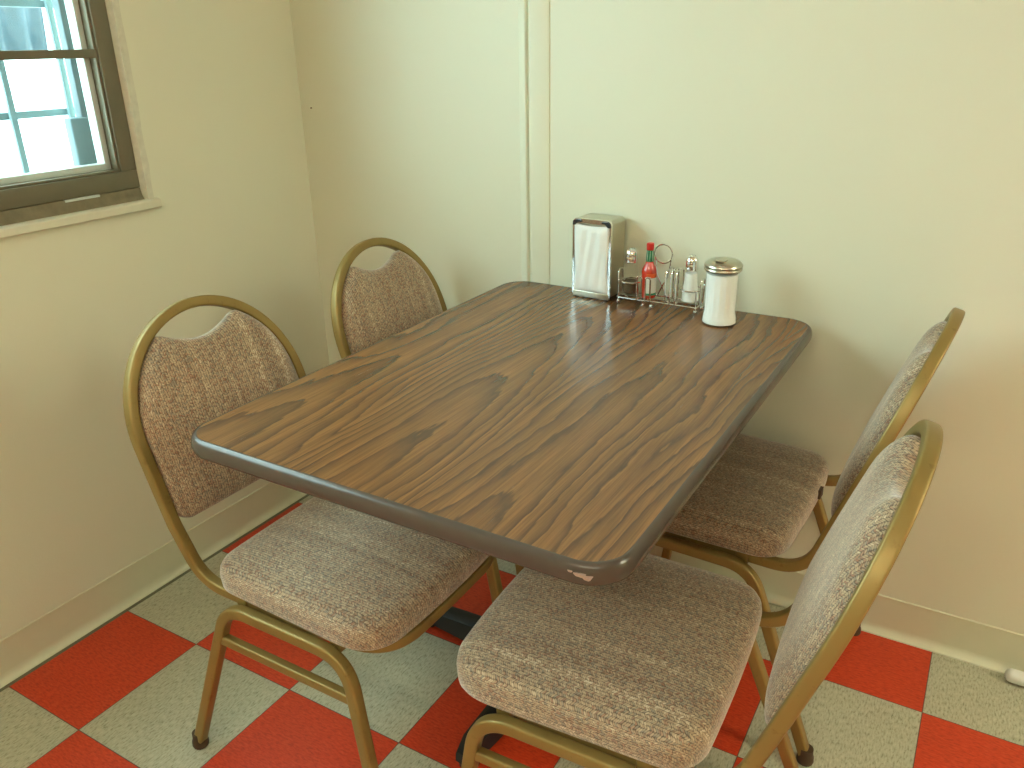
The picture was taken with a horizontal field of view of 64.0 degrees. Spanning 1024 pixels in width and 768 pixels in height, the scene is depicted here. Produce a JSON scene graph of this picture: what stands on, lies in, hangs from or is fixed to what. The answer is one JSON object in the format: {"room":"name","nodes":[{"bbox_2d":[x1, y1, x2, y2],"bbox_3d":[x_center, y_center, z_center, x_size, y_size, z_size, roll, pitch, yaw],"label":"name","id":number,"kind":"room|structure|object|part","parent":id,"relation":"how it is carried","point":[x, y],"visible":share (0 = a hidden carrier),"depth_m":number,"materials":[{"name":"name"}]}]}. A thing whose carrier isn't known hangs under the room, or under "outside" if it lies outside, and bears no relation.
{"room":"restaurant","nodes":[
{"label":"restaurant","id":0,"kind":"room"},
{"bbox_2d":[0,0,328,639],"bbox_3d":[-2.020,0.004,0.194,0.160,2.550,5.344,12,26,28],"label":"wall","id":1,"kind":"structure","parent":0,"point":[216,84],"depth_m":1.98,"materials":[{"name":"beige paint"}]},
{"bbox_2d":[0,0,75,172],"bbox_3d":[-1.451,-0.600,1.295,0.035,1.600,2.196,12,26,28],"label":"window frame","id":2,"kind":"structure","parent":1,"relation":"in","point":[11,114],"depth_m":1.88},
{"bbox_2d":[0,0,161,238],"bbox_3d":[-1.380,-0.636,1.095,0.174,1.082,1.794,12,26,28],"label":"window","id":3,"kind":"structure","parent":1,"relation":"in","point":[103,181],"depth_m":1.83,"materials":[{"name":"brown wood"}]},
{"bbox_3d":[-1.357,-0.652,1.074,0.054,0.946,1.658,12,26,28],"label":"sash","id":4,"kind":"part","parent":3,"relation":"part of","materials":[{"name":"brown metal"}]},
{"bbox_3d":[-1.445,-0.658,1.127,0.025,1.061,1.750,12,26,28],"label":"storm frame","id":5,"kind":"part","parent":3,"relation":"part of","materials":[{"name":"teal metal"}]},
{"bbox_3d":[-1.007,-0.563,1.941,0.028,0.132,0.072,12,26,28],"label":"plate","id":6,"kind":"part","parent":3,"relation":"part of","materials":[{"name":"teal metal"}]},
{"bbox_3d":[-1.305,-0.134,1.262,0.021,0.023,1.794,12,26,28],"label":"sill","id":7,"kind":"part","parent":3,"relation":"part of","materials":[{"name":"beige paint"}]},
{"bbox_2d":[0,482,308,691],"bbox_3d":[-1.922,1.149,0.622,0.018,0.104,5.344,12,26,28],"label":"baseboard","id":8,"kind":"structure","parent":1,"relation":"attached to","point":[24,649],"depth_m":2.10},
{"bbox_2d":[0,495,1023,767],"bbox_3d":[1.450,1.925,-1.184,8.143,0.060,5.564,12,26,28],"label":"floor","id":9,"kind":"structure","parent":0,"point":[128,694],"depth_m":1.76,"materials":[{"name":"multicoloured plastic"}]},
{"bbox_2d":[123,295,502,767],"bbox_3d":[-0.362,0.294,1.598,0.610,0.879,0.481,12,26,28],"label":"banquet chair","id":10,"kind":"object","parent":9,"relation":"on","point":[342,576],"visible":0.7,"depth_m":1.48,"materials":[{"name":"beige fabric"}]},
{"bbox_3d":[-0.383,0.326,1.625,0.024,0.027,0.400,12,26,28],"label":"cross rail","id":11,"kind":"part","parent":10,"relation":"part of","materials":[{"name":"gold metal"}]},
{"bbox_3d":[-0.429,0.591,1.493,0.507,0.398,0.034,12,26,28],"label":"leg frame","id":12,"kind":"part","parent":10,"relation":"part of","materials":[{"name":"gold metal"}]},
{"bbox_3d":[-0.194,0.366,1.521,0.024,0.027,0.400,12,26,28],"label":"cross rail","id":13,"kind":"part","parent":10,"relation":"part of","materials":[{"name":"gold metal"}]},
{"bbox_3d":[-0.208,0.443,1.838,0.507,0.398,0.034,12,26,28],"label":"leg frame","id":14,"kind":"part","parent":10,"relation":"part of","materials":[{"name":"gold metal"}]},
{"bbox_2d":[331,237,523,574],"bbox_3d":[-0.093,0.100,2.052,0.610,0.879,0.481,12,26,28],"label":"banquet chair","id":15,"kind":"object","parent":9,"relation":"on","point":[368,307],"visible":0.23,"depth_m":1.99,"materials":[{"name":"fabric"}]},
{"bbox_3d":[-0.097,-0.081,1.976,0.610,0.487,0.417,12,26,28],"label":"frame","id":16,"kind":"part","parent":15,"relation":"part of","materials":[{"name":"gold metal"}]},
{"bbox_3d":[-0.159,0.398,1.946,0.507,0.398,0.034,12,26,28],"label":"leg frame","id":17,"kind":"part","parent":15,"relation":"part of","materials":[{"name":"gold metal"}]},
{"bbox_2d":[191,281,811,766],"bbox_3d":[0.068,0.318,1.688,0.774,0.749,1.064,12,26,29],"label":"dining table","id":18,"kind":"object","parent":9,"relation":"on","point":[547,429],"visible":0.76,"depth_m":1.34,"materials":[{"name":"brown laminate"}]},
{"bbox_2d":[572,213,624,300],"bbox_3d":[0.203,-0.301,1.950,0.101,0.190,0.078,14,27,31],"label":"napkin dispenser","id":19,"kind":"object","parent":18,"relation":"on","point":[598,239],"visible":1,"depth_m":1.92,"materials":[{"name":"metal"}]},
{"bbox_2d":[616,244,705,314],"bbox_3d":[0.340,-0.246,1.874,0.205,0.141,0.061,13,26,30],"label":"condiment caddy","id":20,"kind":"object","parent":18,"relation":"on","point":[702,289],"visible":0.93,"depth_m":1.87,"materials":[{"name":"silver metal"}]},
{"bbox_2d":[622,247,638,295],"bbox_3d":[0.278,-0.263,1.910,0.042,0.111,0.040,12,26,28],"label":"pepper shaker","id":21,"kind":"object","parent":20,"relation":"in","point":[631,253],"visible":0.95,"depth_m":1.91,"materials":[{"name":"clear glass"}]},
{"bbox_2d":[642,242,656,298],"bbox_3d":[0.315,-0.261,1.880,0.034,0.128,0.035,4,23,13],"label":"hot sauce bottle","id":22,"kind":"object","parent":20,"relation":"in","point":[649,269],"visible":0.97,"depth_m":1.87,"materials":[{"name":"red glass"}]},
{"bbox_3d":[0.345,-0.250,1.899,0.036,0.099,0.004,9,25,23],"label":"handle stem","id":23,"kind":"part","parent":20,"relation":"part of","materials":[{"name":"silver metal"}]},
{"bbox_3d":[0.353,-0.248,1.895,0.036,0.099,0.004,16,28,36],"label":"handle stem","id":24,"kind":"part","parent":20,"relation":"part of","materials":[{"name":"silver metal"}]},
{"bbox_2d":[681,254,698,304],"bbox_3d":[0.401,-0.235,1.837,0.042,0.111,0.040,12,26,28],"label":"salt shaker","id":25,"kind":"object","parent":20,"relation":"in","point":[690,282],"visible":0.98,"depth_m":1.83,"materials":[{"name":"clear glass"}]},
{"bbox_2d":[701,257,742,325],"bbox_3d":[0.448,-0.200,1.755,0.080,0.143,0.080,12,26,28],"label":"sugar dispenser","id":26,"kind":"object","parent":18,"relation":"on","point":[722,276],"visible":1,"depth_m":1.73,"materials":[{"name":"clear glass"}]},
{"bbox_3d":[0.447,-0.253,1.732,0.080,0.024,0.080,12,26,28],"label":"lid","id":27,"kind":"part","parent":26,"relation":"part of","materials":[{"name":"metal"}]},
{"bbox_2d":[456,419,942,767],"bbox_3d":[0.252,0.416,1.277,0.610,0.879,0.481,11,25,26],"label":"banquet chair","id":28,"kind":"object","parent":9,"relation":"on","point":[645,669],"visible":0.91,"depth_m":1.17,"materials":[{"name":"fabric"}]},
{"bbox_3d":[0.082,0.420,1.379,0.024,0.027,0.400,11,25,26],"label":"cross rail","id":29,"kind":"part","parent":28,"relation":"part of","materials":[{"name":"gold metal"}]},
{"bbox_3d":[0.112,0.698,1.211,0.507,0.398,0.034,11,25,26],"label":"leg frame","id":30,"kind":"part","parent":28,"relation":"part of","materials":[{"name":"gold metal"}]},
{"bbox_3d":[0.275,0.457,1.281,0.024,0.027,0.400,11,25,26],"label":"cross rail","id":31,"kind":"part","parent":28,"relation":"part of","materials":[{"name":"gold metal"}]},
{"bbox_3d":[0.319,0.548,1.563,0.507,0.398,0.034,11,25,26],"label":"leg frame","id":32,"kind":"part","parent":28,"relation":"part of","materials":[{"name":"gold metal"}]},
{"bbox_2d":[655,307,964,766],"bbox_3d":[0.524,0.226,1.722,0.610,0.879,0.481,13,26,30],"label":"banquet chair","id":33,"kind":"object","parent":9,"relation":"on","point":[754,503],"visible":0.73,"depth_m":1.58,"materials":[{"name":"fabric"}]},
{"bbox_3d":[0.372,0.504,1.665,0.507,0.398,0.034,13,26,30],"label":"leg frame","id":34,"kind":"part","parent":33,"relation":"part of","materials":[{"name":"gold metal"}]},
{"bbox_3d":[0.546,0.268,1.724,0.024,0.027,0.400,13,26,30],"label":"cross rail","id":35,"kind":"part","parent":33,"relation":"part of","materials":[{"name":"gold metal"}]},
{"bbox_3d":[0.606,0.360,2.003,0.507,0.398,0.034,13,26,30],"label":"leg frame","id":36,"kind":"part","parent":33,"relation":"part of","materials":[{"name":"gold metal"}]},
{"bbox_3d":[0.521,0.045,1.646,0.610,0.487,0.417,13,26,30],"label":"frame","id":37,"kind":"part","parent":33,"relation":"part of","materials":[{"name":"gold metal"}]},
{"bbox_2d":[1005,668,1023,686],"bbox_3d":[1.216,0.666,1.737,0.300,0.031,0.031,12,26,28],"label":"pipe","id":38,"kind":"object","parent":9,"relation":"on","point":[1014,676],"visible":1,"depth_m":1.79,"materials":[{"name":"white plastic"}]},
{"bbox_2d":[289,0,1023,634],"bbox_3d":[2.805,-0.203,0.473,8.143,2.550,0.120,12,26,28],"label":"wall","id":39,"kind":"structure","parent":0,"point":[861,162],"depth_m":1.78,"materials":[{"name":"beige paint"}]},
{"bbox_2d":[518,0,549,283],"bbox_3d":[0.049,-0.799,1.895,0.084,2.446,0.008,12,26,28],"label":"trim","id":40,"kind":"structure","parent":39,"relation":"attached to","point":[533,15],"depth_m":1.98,"materials":[{"name":"beige paint"}]},
{"bbox_2d":[649,545,1023,673],"bbox_3d":[2.817,0.955,0.874,7.882,0.104,0.018,12,26,28],"label":"baseboard","id":41,"kind":"structure","parent":39,"relation":"attached to","point":[979,644],"depth_m":1.90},
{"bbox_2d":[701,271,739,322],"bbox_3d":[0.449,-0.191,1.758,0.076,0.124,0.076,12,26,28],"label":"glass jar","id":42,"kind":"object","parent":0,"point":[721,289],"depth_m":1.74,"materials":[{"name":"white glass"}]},
{"label":"outside","id":43,"kind":"structure","parent":0,"visible":0},
{"bbox_2d":[0,85,75,176],"bbox_3d":[-18.347,-2.668,11.392,39.556,0.050,80.000,12,26,28],"label":"paving","id":44,"kind":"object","parent":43,"point":[45,139],"depth_m":16.72,"materials":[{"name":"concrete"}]},
{"bbox_2d":[0,7,47,50],"bbox_3d":[-2.030,-0.748,2.897,0.180,2.363,1.138,12,26,28],"label":"tarpaulin","id":45,"kind":"object","parent":44,"relation":"on","point":[21,28],"visible":0.27,"depth_m":3.09,"materials":[{"name":"blue plastic"}]}
]}

